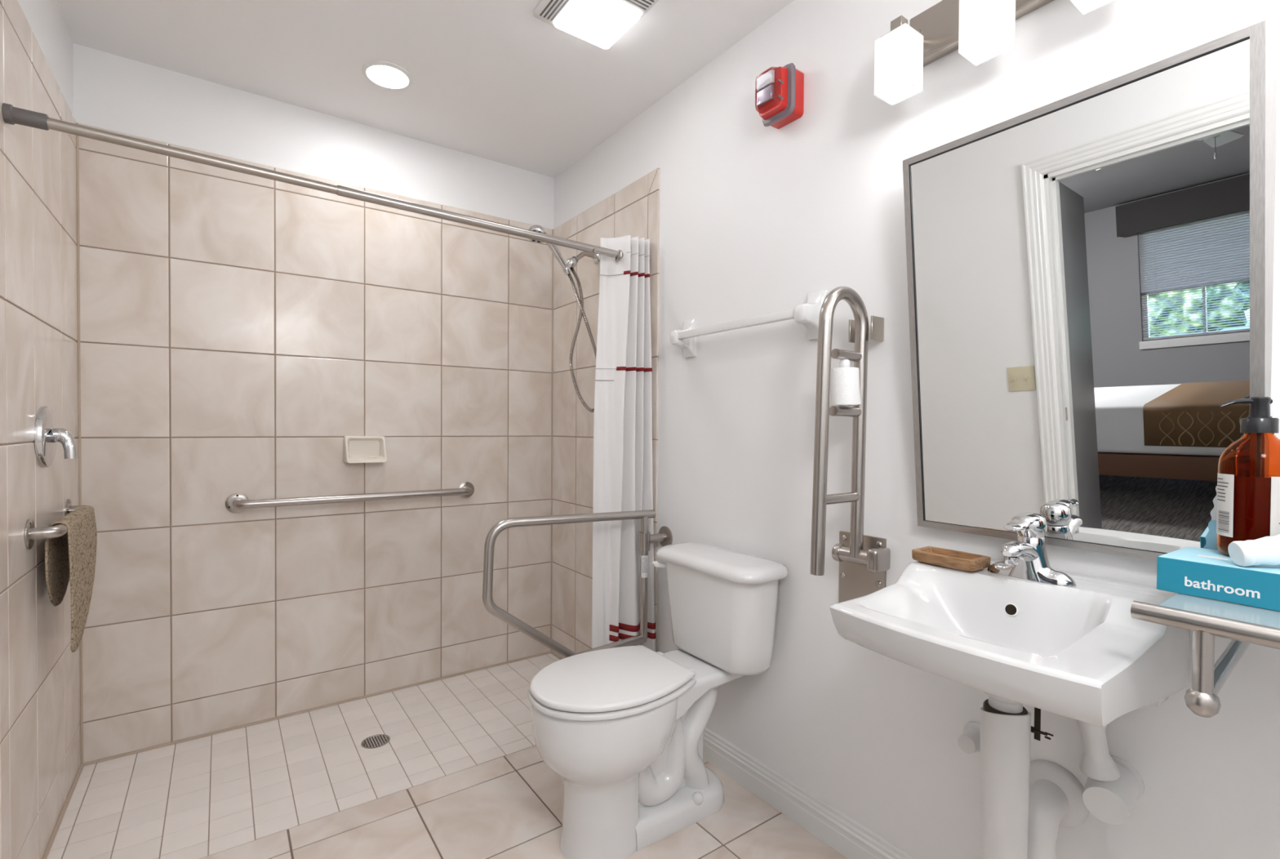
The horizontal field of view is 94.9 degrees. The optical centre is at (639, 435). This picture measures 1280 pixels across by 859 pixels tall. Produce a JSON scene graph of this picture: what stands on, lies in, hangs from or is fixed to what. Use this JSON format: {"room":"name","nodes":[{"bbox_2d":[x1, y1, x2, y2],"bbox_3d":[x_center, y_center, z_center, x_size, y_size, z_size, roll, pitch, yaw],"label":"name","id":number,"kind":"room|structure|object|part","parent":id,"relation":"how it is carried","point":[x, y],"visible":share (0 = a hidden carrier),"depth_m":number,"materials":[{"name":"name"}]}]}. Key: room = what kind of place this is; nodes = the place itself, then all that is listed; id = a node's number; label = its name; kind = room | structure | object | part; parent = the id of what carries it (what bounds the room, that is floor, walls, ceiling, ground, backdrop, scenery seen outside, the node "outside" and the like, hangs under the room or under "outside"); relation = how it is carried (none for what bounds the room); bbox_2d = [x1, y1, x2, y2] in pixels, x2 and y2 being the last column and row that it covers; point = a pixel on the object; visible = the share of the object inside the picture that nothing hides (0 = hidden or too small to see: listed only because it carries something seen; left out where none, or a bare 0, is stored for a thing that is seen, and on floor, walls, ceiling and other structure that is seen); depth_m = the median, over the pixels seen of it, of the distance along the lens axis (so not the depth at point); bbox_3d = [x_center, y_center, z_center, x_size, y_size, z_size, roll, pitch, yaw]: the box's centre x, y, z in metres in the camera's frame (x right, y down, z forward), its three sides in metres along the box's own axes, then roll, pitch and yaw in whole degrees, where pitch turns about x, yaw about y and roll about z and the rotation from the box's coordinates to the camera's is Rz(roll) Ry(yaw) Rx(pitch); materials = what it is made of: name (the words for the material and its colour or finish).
{"room":"accessible hotel bathroom","nodes":[
{"label":"accessible hotel bathroom","id":0,"kind":"room"},
{"bbox_2d":[0,0,84,858],"bbox_3d":[-0.914,-0.066,0.503,0.137,2.451,3.583,0,1,-36],"label":"wall","id":1,"kind":"structure","parent":0,"point":[41,767],"depth_m":1.52,"materials":[{"name":"beige tile"}]},
{"bbox_2d":[34,405,77,467],"bbox_3d":[-1.583,0.002,1.604,0.070,0.166,0.166,0,1,-36],"label":"shower valve","id":2,"kind":"object","parent":1,"relation":"attached to","point":[46,434],"visible":1,"depth_m":1.58,"materials":[{"name":"silver metal"}]},
{"bbox_3d":[-1.596,0.002,1.594,0.014,0.032,0.032,0,1,-36],"label":"stem","id":3,"kind":"part","parent":2,"relation":"part of","materials":[{"name":"silver metal"}]},
{"bbox_3d":[-1.577,0.021,1.607,0.055,0.084,0.037,0,1,-36],"label":"lever handle","id":4,"kind":"part","parent":2,"relation":"part of","materials":[{"name":"silver metal"}]},
{"bbox_2d":[24,498,94,549],"bbox_3d":[-1.635,0.241,1.673,0.065,0.079,0.536,0,1,-36],"label":"grab bar","id":5,"kind":"object","parent":1,"relation":"attached to","point":[32,533],"visible":0.73,"depth_m":1.48,"materials":[{"name":"silver metal"}]},
{"bbox_2d":[44,505,97,652],"bbox_3d":[-1.622,0.399,1.682,0.052,0.358,0.376,0,1,-36],"label":"towel","id":6,"kind":"object","parent":5,"relation":"hanging from","point":[72,555],"visible":0.94,"depth_m":1.63,"materials":[{"name":"beige fabric"}]},
{"bbox_2d":[72,43,554,765],"bbox_3d":[-1.214,-0.097,2.541,2.018,2.451,0.117,0,1,-36],"label":"wall","id":7,"kind":"structure","parent":0,"point":[234,327],"depth_m":2.35,"materials":[{"name":"beige tile"}]},
{"bbox_2d":[225,481,474,512],"bbox_3d":[-1.157,0.256,2.475,0.966,0.077,0.084,0,1,-36],"label":"grab bar","id":8,"kind":"object","parent":7,"relation":"attached to","point":[236,502],"visible":1,"depth_m":2.38,"materials":[{"name":"silver metal"}]},
{"bbox_2d":[343,435,386,462],"bbox_3d":[-1.159,0.057,2.484,0.160,0.112,0.070,0,1,-36],"label":"soap dish","id":9,"kind":"object","parent":7,"relation":"attached to","point":[357,449],"visible":1,"depth_m":2.50,"materials":[{"name":"beige ceramic"}]},
{"bbox_2d":[56,0,794,177],"bbox_3d":[-0.170,-1.345,1.069,2.014,0.100,3.679,0,1,-36],"label":"ceiling","id":10,"kind":"structure","parent":0,"point":[493,80],"depth_m":2.03,"materials":[{"name":"white paint"}]},
{"bbox_2d":[362,60,413,89],"bbox_3d":[-0.919,-1.311,2.141,0.170,0.009,0.170,0,1,-36],"label":"recessed light","id":11,"kind":"object","parent":10,"relation":"in","point":[386,74],"visible":1,"depth_m":2.13,"materials":[{"name":"white glass"}]},
{"bbox_2d":[533,0,658,48],"bbox_3d":[-0.135,-1.291,1.775,0.281,0.028,0.305,0,1,-36],"label":"recessed light","id":12,"kind":"object","parent":10,"relation":"in","point":[599,23],"visible":1,"depth_m":1.79,"materials":[{"name":"white plastic"}]},
{"bbox_2d":[46,653,848,858],"bbox_3d":[-0.186,1.200,1.105,2.014,0.100,3.679,0,1,-36],"label":"floor","id":13,"kind":"structure","parent":0,"point":[203,797],"depth_m":1.85,"materials":[{"name":"beige tile"}]},
{"bbox_2d":[360,733,390,748],"bbox_3d":[-0.978,1.129,2.172,0.098,0.002,0.098,0,1,-36],"label":"shower drain","id":14,"kind":"object","parent":13,"relation":"on","point":[377,740],"visible":1,"depth_m":2.17,"materials":[{"name":"silver metal"}]},
{"bbox_2d":[528,542,787,858],"bbox_3d":[0.030,0.761,1.731,0.722,0.764,0.466,0,1,-36],"label":"toilet","id":15,"kind":"object","parent":13,"relation":"on","point":[622,728],"visible":1,"depth_m":1.68,"materials":[{"name":"white ceramic"}]},
{"bbox_3d":[-0.104,0.929,1.670,0.417,0.428,0.352,0,1,-36],"label":"bowl","id":16,"kind":"part","parent":15,"relation":"part of","materials":[{"name":"white ceramic"}]},
{"bbox_3d":[-0.095,0.707,1.672,0.450,0.016,0.371,0,1,-36],"label":"seat","id":17,"kind":"part","parent":15,"relation":"part of","materials":[{"name":"white plastic"}]},
{"bbox_3d":[-0.095,0.686,1.672,0.440,0.018,0.361,0,1,-36],"label":"lid","id":18,"kind":"part","parent":15,"relation":"part of","materials":[{"name":"white plastic"}]},
{"bbox_3d":[0.062,0.436,1.992,0.046,0.024,0.025,0,1,-12],"label":"flush handle","id":19,"kind":"part","parent":15,"relation":"part of","materials":[{"name":"white plastic"}]},
{"bbox_3d":[0.246,0.399,1.878,0.198,0.042,0.466,0,1,-36],"label":"tank lid","id":20,"kind":"part","parent":15,"relation":"part of","materials":[{"name":"white ceramic"}]},
{"bbox_3d":[0.248,0.565,1.883,0.172,0.294,0.416,0,1,-36],"label":"tank","id":21,"kind":"part","parent":15,"relation":"part of","materials":[{"name":"white ceramic"}]},
{"bbox_2d":[551,0,1279,858],"bbox_3d":[0.625,-0.072,1.602,0.116,2.450,3.583,0,1,-36],"label":"wall","id":22,"kind":"structure","parent":0,"point":[741,217],"depth_m":1.64,"materials":[{"name":"white paint"}]},
{"bbox_2d":[1,102,631,258],"bbox_3d":[-0.698,-0.710,1.833,1.781,0.073,0.042,0,1,-36],"label":"shower curtain rod","id":23,"kind":"object","parent":22,"relation":"attached to","point":[12,115],"visible":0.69,"depth_m":1.61,"materials":[{"name":"silver metal"}]},
{"bbox_2d":[591,235,656,651],"bbox_3d":[-0.060,0.082,2.277,0.257,1.705,0.091,0,1,-13],"label":"shower curtain","id":24,"kind":"object","parent":23,"relation":"hanging from","point":[623,465],"visible":0.79,"depth_m":2.27,"materials":[{"name":"white fabric"}]},
{"bbox_2d":[528,224,599,412],"bbox_3d":[-0.310,-0.480,2.508,0.100,0.754,0.395,1,1,43],"label":"shower","id":25,"kind":"object","parent":22,"relation":"attached to","point":[568,266],"visible":0.82,"depth_m":2.53,"materials":[{"name":"silver metal"}]},
{"bbox_3d":[-0.359,-0.771,2.473,0.031,0.148,0.167,1,1,40],"label":"handle","id":26,"kind":"part","parent":25,"relation":"part of","materials":[{"name":"silver metal"}]},
{"bbox_3d":[-0.243,-0.789,2.609,0.025,0.062,0.141,1,1,44],"label":"shower arm","id":27,"kind":"part","parent":25,"relation":"part of","materials":[{"name":"silver metal"}]},
{"bbox_2d":[482,509,672,657],"bbox_3d":[-0.210,0.535,2.098,0.716,0.528,0.084,0,1,-29],"label":"rail","id":28,"kind":"object","parent":22,"relation":"attached to","point":[664,536],"visible":0.9,"depth_m":2.04,"materials":[{"name":"silver metal"}]},
{"bbox_3d":[0.015,0.534,2.212,0.029,0.465,0.029,0,1,-36],"label":"post","id":29,"kind":"part","parent":28,"relation":"part of","materials":[{"name":"silver metal"}]},
{"bbox_3d":[0.062,0.391,2.242,0.084,0.033,0.033,0,1,-36],"label":"wall arm","id":30,"kind":"part","parent":28,"relation":"part of","materials":[{"name":"silver metal"}]},
{"bbox_2d":[670,289,827,358],"bbox_3d":[0.313,-0.350,1.888,0.090,0.136,0.624,0,1,-36],"label":"towel bar","id":31,"kind":"object","parent":22,"relation":"attached to","point":[807,313],"visible":0.97,"depth_m":1.77,"materials":[{"name":"white ceramic"}]},
{"bbox_2d":[755,62,804,128],"bbox_3d":[0.410,-1.007,1.739,0.101,0.146,0.119,0,1,-36],"label":"fire alarm strobe","id":32,"kind":"object","parent":22,"relation":"attached to","point":[779,91],"visible":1,"depth_m":1.71,"materials":[{"name":"red plastic"}]},
{"bbox_2d":[703,727,916,858],"bbox_3d":[0.809,1.102,1.266,0.016,0.105,2.586,0,1,-36],"label":"baseboard","id":33,"kind":"structure","parent":22,"relation":"attached to","point":[851,838],"depth_m":1.73,"materials":[{"name":"white paint"}]},
{"bbox_2d":[809,285,890,602],"bbox_3d":[0.509,0.088,1.496,0.228,0.923,0.155,0,1,-36],"label":"grab bar","id":34,"kind":"object","parent":22,"relation":"attached to","point":[864,560],"visible":0.97,"depth_m":1.49,"materials":[{"name":"silver metal"}]},
{"bbox_3d":[0.536,0.313,1.577,0.047,0.047,0.018,0,1,-36],"label":"hinge knob","id":35,"kind":"part","parent":34,"relation":"part of","materials":[{"name":"silver metal"}]},
{"bbox_2d":[830,359,861,406],"bbox_3d":[0.517,-0.132,1.478,0.076,0.117,0.068,0,1,-36],"label":"toilet paper roll","id":36,"kind":"object","parent":34,"relation":"in","point":[844,379],"visible":0.98,"depth_m":1.45,"materials":[{"name":"white paper"}]},
{"bbox_3d":[0.521,-0.061,1.484,0.110,0.026,0.027,0,1,-36],"label":"paper post","id":37,"kind":"part","parent":34,"relation":"part of","materials":[{"name":"silver metal"}]},
{"bbox_3d":[0.524,-0.203,1.484,0.104,0.026,0.027,0,1,-36],"label":"paper post","id":38,"kind":"part","parent":34,"relation":"part of","materials":[{"name":"silver metal"}]},
{"bbox_3d":[0.593,0.406,1.572,0.006,0.285,0.140,0,1,-36],"label":"mounting plate","id":39,"kind":"part","parent":34,"relation":"part of","materials":[{"name":"silver metal"}]},
{"bbox_2d":[957,721,980,753],"bbox_3d":[0.745,0.683,1.317,0.056,0.064,0.064,0,1,-36],"label":"supply valve","id":40,"kind":"object","parent":22,"relation":"attached to","point":[969,741],"visible":0.76,"depth_m":1.30,"materials":[{"name":"white plastic"}]},
{"bbox_2d":[874,0,1114,105],"bbox_3d":[0.799,-0.901,1.147,0.156,0.222,0.658,0,1,-36],"label":"vanity light","id":41,"kind":"object","parent":22,"relation":"attached to","point":[981,31],"visible":1,"depth_m":1.32,"materials":[{"name":"white glass"}]},
{"bbox_2d":[877,80,919,102],"bbox_3d":[0.598,-0.798,1.361,0.069,0.003,0.069,0,1,-36],"label":"diffuser","id":42,"kind":"object","parent":41,"relation":"attached to","point":[889,91],"depth_m":1.36,"materials":[{"name":"white glass"}]},
{"bbox_3d":[0.599,-0.856,1.360,0.077,0.124,0.077,0,1,-36],"label":"lamp shade","id":43,"kind":"part","parent":41,"relation":"part of","materials":[{"name":"white glass"}]},
{"bbox_2d":[890,15,907,31],"bbox_3d":[0.599,-0.943,1.358,0.028,0.034,0.028,0,1,-36],"label":"socket","id":44,"kind":"object","parent":41,"relation":"attached to","point":[900,20],"depth_m":1.35,"materials":[{"name":"silver metal"}]},
{"bbox_3d":[0.851,-0.953,1.186,0.026,0.118,0.630,0,1,-36],"label":"plate","id":45,"kind":"part","parent":41,"relation":"part of","materials":[{"name":"silver metal"}]},
{"bbox_2d":[962,34,1010,62],"bbox_3d":[0.710,-0.795,1.204,0.069,0.003,0.069,0,1,-36],"label":"diffuser","id":46,"kind":"object","parent":41,"relation":"attached to","point":[976,48],"depth_m":1.20,"materials":[{"name":"white glass"}]},
{"bbox_3d":[0.711,-0.853,1.203,0.077,0.124,0.077,0,1,-36],"label":"lamp shade","id":47,"kind":"part","parent":41,"relation":"part of","materials":[{"name":"white glass"}]},
{"bbox_2d":[1075,0,1107,11],"bbox_3d":[0.822,-0.792,1.047,0.069,0.003,0.069,0,1,-36],"label":"diffuser","id":48,"kind":"object","parent":41,"relation":"attached to","point":[1082,5],"depth_m":1.08,"materials":[{"name":"white glass"}]},
{"bbox_3d":[0.822,-0.850,1.046,0.077,0.124,0.077,0,1,-36],"label":"lamp shade","id":49,"kind":"part","parent":41,"relation":"part of","materials":[{"name":"white glass"}]},
{"bbox_2d":[829,558,1189,727],"bbox_3d":[0.660,0.373,1.080,0.458,0.196,0.430,0,1,-36],"label":"sink","id":50,"kind":"object","parent":22,"relation":"attached to","point":[1078,651],"visible":0.88,"depth_m":1.01,"materials":[{"name":"white ceramic"}]},
{"bbox_2d":[911,546,991,572],"bbox_3d":[0.667,0.265,1.263,0.080,0.026,0.134,0,1,-36],"label":"soap dish","id":51,"kind":"object","parent":50,"relation":"on","point":[950,558],"visible":1,"depth_m":1.25,"materials":[{"name":"brown wood"}]},
{"bbox_2d":[986,511,1075,586],"bbox_3d":[0.768,0.216,1.151,0.134,0.128,0.140,1,1,18],"label":"sink faucet","id":52,"kind":"object","parent":50,"relation":"on","point":[1026,557],"visible":1,"depth_m":1.14,"materials":[{"name":"silver metal"}]},
{"bbox_3d":[0.734,0.226,1.137,0.106,0.048,0.042,0,1,-36],"label":"spout","id":53,"kind":"part","parent":52,"relation":"part of","materials":[{"name":"silver metal"}]},
{"bbox_3d":[0.742,0.167,1.141,0.111,0.029,0.042,0,1,-36],"label":"lever","id":54,"kind":"part","parent":52,"relation":"part of","materials":[{"name":"silver metal"}]},
{"bbox_2d":[979,690,1089,858],"bbox_3d":[0.764,0.706,1.146,0.224,0.523,0.124,0,1,-36],"label":"drain pipe","id":55,"kind":"object","parent":50,"relation":"attached to","point":[1024,803],"visible":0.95,"depth_m":1.10,"materials":[{"name":"white plastic"}]},
{"bbox_2d":[1031,706,1053,740],"bbox_3d":[0.744,0.506,1.089,0.011,0.122,0.040,0,1,-36],"label":"lever","id":56,"kind":"object","parent":55,"relation":"attached to","point":[1036,729],"visible":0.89,"depth_m":1.09,"materials":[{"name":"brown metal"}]},
{"bbox_3d":[0.741,0.551,1.094,0.006,0.008,0.030,0,1,-36],"label":"pivot rod","id":57,"kind":"part","parent":56,"relation":"part of","materials":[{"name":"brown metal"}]},
{"bbox_2d":[902,20,1278,559],"bbox_3d":[0.818,-0.209,1.160,0.113,0.863,0.580,0,1,-36],"label":"mirror","id":58,"kind":"object","parent":22,"relation":"attached to","point":[1090,271],"visible":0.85,"depth_m":1.09,"materials":[{"name":"clear glass"}]},
{"bbox_3d":[0.648,-0.210,1.386,0.100,0.855,0.014,0,1,-36],"label":"frame","id":59,"kind":"part","parent":58,"relation":"part of","materials":[{"name":"metal"}]},
{"bbox_3d":[0.844,0.214,1.188,0.015,0.016,0.548,0,1,-36],"label":"frame rail","id":60,"kind":"part","parent":58,"relation":"part of","materials":[{"name":"metal"}]},
{"bbox_3d":[0.780,-0.625,1.127,0.015,0.016,0.548,0,1,-36],"label":"frame rail","id":61,"kind":"part","parent":58,"relation":"part of","materials":[{"name":"metal"}]},
{"bbox_3d":[0.976,-0.201,0.927,0.100,0.855,0.017,0,1,-36],"label":"frame","id":62,"kind":"part","parent":58,"relation":"part of","materials":[{"name":"metal"}]},
{"bbox_2d":[1076,720,1144,824],"bbox_3d":[0.872,0.578,1.097,0.105,0.245,0.090,0,1,-36],"label":"supply valve","id":63,"kind":"object","parent":22,"relation":"attached to","point":[1113,787],"visible":0.83,"depth_m":1.08,"materials":[{"name":"white"}]},
{"bbox_2d":[1130,592,1279,717],"bbox_3d":[1.008,0.303,0.680,0.367,0.134,0.606,0,1,-36],"label":"metal shelf","id":64,"kind":"object","parent":22,"relation":"attached to","point":[1207,618],"visible":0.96,"depth_m":0.77,"materials":[{"name":"silver metal"}]},
{"bbox_3d":[0.739,0.295,0.770,0.021,0.081,0.021,0,1,-36],"label":"support post","id":65,"kind":"part","parent":64,"relation":"part of","materials":[{"name":"silver metal"}]},
{"bbox_3d":[0.873,0.250,0.583,0.025,0.025,0.606,0,1,-36],"label":"rail","id":66,"kind":"part","parent":64,"relation":"part of","materials":[{"name":"silver metal"}]},
{"bbox_2d":[1156,546,1279,611],"bbox_3d":[0.955,0.214,0.813,0.150,0.052,0.333,0,1,-34],"label":"box","id":67,"kind":"object","parent":64,"relation":"on","point":[1207,573],"visible":1,"depth_m":0.86,"materials":[{"name":"teal cardboard"}]},
{"bbox_2d":[1203,485,1217,550],"bbox_3d":[0.989,0.161,0.937,0.011,0.154,0.145,0,1,-36],"label":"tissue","id":68,"kind":"object","parent":67,"relation":"on","point":[1211,537],"visible":0.06,"depth_m":0.98,"materials":[{"name":"blue"}]},
{"bbox_2d":[1216,396,1279,556],"bbox_3d":[0.951,0.064,0.903,0.089,0.247,0.090,0,1,-36],"label":"pump bottle","id":69,"kind":"object","parent":67,"relation":"on","point":[1248,474],"visible":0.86,"depth_m":0.89,"materials":[{"name":"orange"}]},
{"bbox_2d":[1217,477,1229,533],"bbox_3d":[0.908,0.108,0.916,0.002,0.083,0.028,1,1,16],"label":"print","id":70,"kind":"object","parent":69,"relation":"attached to","point":[1223,483],"depth_m":0.91,"materials":[{"name":"grey paper"}]},
{"bbox_3d":[0.935,-0.051,0.908,0.060,0.014,0.013,1,1,21],"label":"pump spout","id":71,"kind":"part","parent":69,"relation":"part of","materials":[{"name":"black plastic"}]},
{"bbox_2d":[1227,533,1279,566],"bbox_3d":[0.913,0.156,0.826,0.119,0.065,0.037,1,1,22],"label":"tube","id":72,"kind":"object","parent":67,"relation":"on","point":[1266,549],"visible":1,"depth_m":0.83,"materials":[{"name":"white plastic"}]},
{"bbox_3d":[1.021,0.246,0.684,0.339,0.006,0.578,0,1,-36],"label":"glass panel","id":73,"kind":"part","parent":64,"relation":"part of","materials":[{"name":"blue"}]},
{"bbox_3d":[0.880,0.324,0.872,0.351,0.061,0.019,0,1,-36],"label":"wall arm","id":74,"kind":"part","parent":64,"relation":"part of","materials":[{"name":"silver metal"}]}
]}

